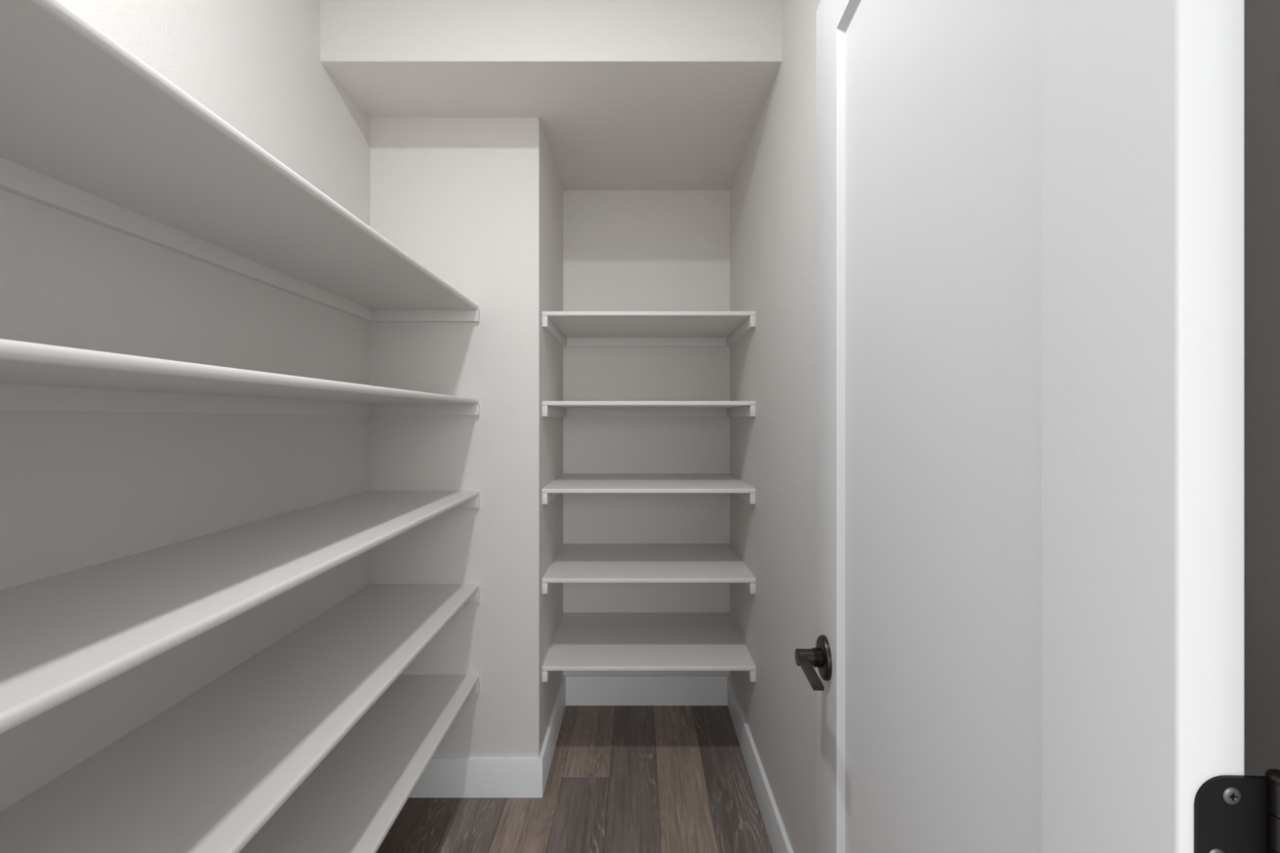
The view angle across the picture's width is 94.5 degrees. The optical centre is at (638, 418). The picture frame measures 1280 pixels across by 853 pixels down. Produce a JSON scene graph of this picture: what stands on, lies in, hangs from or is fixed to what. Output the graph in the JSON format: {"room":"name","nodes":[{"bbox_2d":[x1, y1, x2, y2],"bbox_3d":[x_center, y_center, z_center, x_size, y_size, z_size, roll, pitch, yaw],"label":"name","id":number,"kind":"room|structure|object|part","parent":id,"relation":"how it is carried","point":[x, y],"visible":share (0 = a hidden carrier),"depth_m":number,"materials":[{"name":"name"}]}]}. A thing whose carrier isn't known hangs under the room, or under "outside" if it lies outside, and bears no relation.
{"room":"food storage area","nodes":[
{"label":"food storage area","id":0,"kind":"room"},
{"bbox_2d":[0,0,370,812],"bbox_3d":[-1.011,-0.034,1.528,0.120,2.740,2.725,0,0,0],"label":"wall","id":1,"kind":"structure","parent":0,"point":[78,490],"depth_m":1.22,"materials":[{"name":"paint"}]},
{"bbox_2d":[0,0,479,322],"bbox_3d":[-0.749,-0.371,1.194,0.404,0.058,1.812,0,0,0],"label":"wall shelf","id":2,"kind":"object","parent":1,"relation":"attached to","point":[91,131],"visible":1,"depth_m":0.93,"materials":[{"name":"paint"}]},
{"bbox_2d":[0,583,479,852],"bbox_3d":[-0.749,0.616,1.194,0.404,0.058,1.812,0,0,0],"label":"wall shelf","id":3,"kind":"object","parent":1,"relation":"attached to","point":[207,772],"visible":1,"depth_m":1.07,"materials":[{"name":"paint"}]},
{"bbox_2d":[0,490,479,733],"bbox_3d":[-0.749,0.285,1.194,0.404,0.058,1.812,0,0,0],"label":"wall shelf","id":4,"kind":"object","parent":1,"relation":"attached to","point":[64,636],"visible":1,"depth_m":0.89,"materials":[{"name":"paint"}]},
{"bbox_2d":[0,338,479,415],"bbox_3d":[-0.749,-0.040,1.194,0.404,0.058,1.812,0,0,0],"label":"wall shelf","id":5,"kind":"object","parent":1,"relation":"attached to","point":[34,377],"visible":1,"depth_m":0.98,"materials":[{"name":"paint"}]},
{"bbox_2d":[239,674,479,852],"bbox_3d":[-0.749,0.938,1.194,0.404,0.058,1.812,0,0,0],"label":"wall shelf","id":6,"kind":"object","parent":1,"relation":"attached to","point":[351,801],"visible":0.68,"depth_m":1.51,"materials":[{"name":"paint"}]},
{"bbox_2d":[370,117,563,756],"bbox_3d":[-0.651,0.135,2.495,0.599,2.403,0.790,0,0,0],"label":"wall pier","id":7,"kind":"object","parent":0,"point":[477,202],"visible":0.78,"depth_m":2.10,"materials":[{"name":"paint"}]},
{"bbox_2d":[408,675,565,797],"bbox_3d":[-0.644,1.268,2.421,0.613,0.136,0.670,0,0,0],"label":"baseboard","id":8,"kind":"object","parent":7,"relation":"attached to","point":[443,776],"visible":0.81,"depth_m":2.09,"materials":[{"name":"paint"}]},
{"bbox_2d":[320,0,782,190],"bbox_3d":[-0.261,-1.236,2.329,1.380,0.337,1.121,0,0,0],"label":"ceiling","id":9,"kind":"structure","parent":0,"point":[624,95],"depth_m":1.81,"materials":[{"name":"paint"}]},
{"bbox_2d":[376,705,773,852],"bbox_3d":[-0.250,1.346,0.945,2.100,0.020,3.890,0,0,0],"label":"floor","id":10,"kind":"structure","parent":0,"point":[621,779],"depth_m":2.05,"materials":[{"name":"brown wood"}]},
{"bbox_2d":[563,190,729,675],"bbox_3d":[0.038,0.135,2.830,0.780,2.403,0.120,0,0,0],"label":"wall","id":11,"kind":"structure","parent":0,"point":[624,250],"depth_m":2.77,"materials":[{"name":"paint"}]},
{"bbox_2d":[563,675,729,705],"bbox_3d":[0.038,1.268,2.763,0.780,0.136,0.014,0,0,0],"label":"baseboard","id":12,"kind":"structure","parent":11,"relation":"attached to","point":[580,690],"depth_m":2.76,"materials":[{"name":"paint"}]},
{"bbox_2d":[542,612,755,681],"bbox_3d":[0.038,0.935,2.467,0.780,0.056,0.606,0,0,0],"label":"shelf","id":13,"kind":"object","parent":11,"relation":"attached to","point":[581,641],"visible":1,"depth_m":2.38,"materials":[{"name":"paint"}]},
{"bbox_2d":[542,543,755,593],"bbox_3d":[0.038,0.613,2.467,0.780,0.056,0.606,0,0,0],"label":"shelf","id":14,"kind":"object","parent":11,"relation":"attached to","point":[573,562],"visible":1,"depth_m":2.36,"materials":[{"name":"paint"}]},
{"bbox_2d":[542,311,755,346],"bbox_3d":[0.038,-0.364,2.467,0.780,0.056,0.606,0,0,0],"label":"shelf","id":15,"kind":"object","parent":11,"relation":"attached to","point":[568,328],"visible":1,"depth_m":2.41,"materials":[{"name":"paint"}]},
{"bbox_2d":[542,473,755,504],"bbox_3d":[0.038,0.285,2.467,0.780,0.056,0.606,0,0,0],"label":"shelf","id":16,"kind":"object","parent":11,"relation":"attached to","point":[565,482],"visible":1,"depth_m":2.34,"materials":[{"name":"paint"}]},
{"bbox_2d":[542,400,755,417],"bbox_3d":[0.038,-0.036,2.467,0.780,0.056,0.606,0,0,0],"label":"shelf","id":17,"kind":"object","parent":11,"relation":"attached to","point":[549,408],"visible":1,"depth_m":2.47,"materials":[{"name":"paint"}]},
{"bbox_2d":[729,0,1279,852],"bbox_3d":[0.489,-0.034,1.528,0.120,2.740,2.725,0,0,0],"label":"wall","id":18,"kind":"structure","parent":0,"point":[773,190],"depth_m":1.58,"materials":[{"name":"paint"}]},
{"bbox_2d":[727,675,793,852],"bbox_3d":[0.422,1.268,1.528,0.014,0.136,2.456,0,0,0],"label":"baseboard","id":19,"kind":"structure","parent":18,"relation":"attached to","point":[779,840],"depth_m":2.04,"materials":[{"name":"paint"}]},
{"bbox_3d":[-0.261,-0.034,0.227,1.380,2.740,0.123,0,0,0],"label":"wall","id":20,"kind":"structure","parent":0,"visible":0},
{"bbox_2d":[795,0,1279,852],"bbox_3d":[0.296,0.312,0.660,0.088,2.024,0.723,0,0,0],"label":"door","id":21,"kind":"structure","parent":20,"relation":"in","point":[1030,213],"depth_m":0.45,"materials":[{"name":"paint"}]},
{"bbox_3d":[0.263,0.389,0.912,0.016,0.025,0.108,0,0,2],"label":"lever","id":22,"kind":"part","parent":21,"relation":"part of","materials":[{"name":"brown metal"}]},
{"bbox_3d":[0.312,-0.647,0.661,0.035,0.105,0.484,0,0,2],"label":"rail","id":23,"kind":"part","parent":21,"relation":"part of","materials":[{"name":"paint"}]},
{"bbox_3d":[0.312,0.265,0.661,0.035,1.719,0.484,0,0,2],"label":"panel molding","id":24,"kind":"part","parent":21,"relation":"part of","materials":[{"name":"paint"}]},
{"bbox_3d":[0.312,0.265,0.661,0.015,1.719,0.484,0,0,2],"label":"panel","id":25,"kind":"part","parent":21,"relation":"part of","materials":[{"name":"paint"}]}
]}

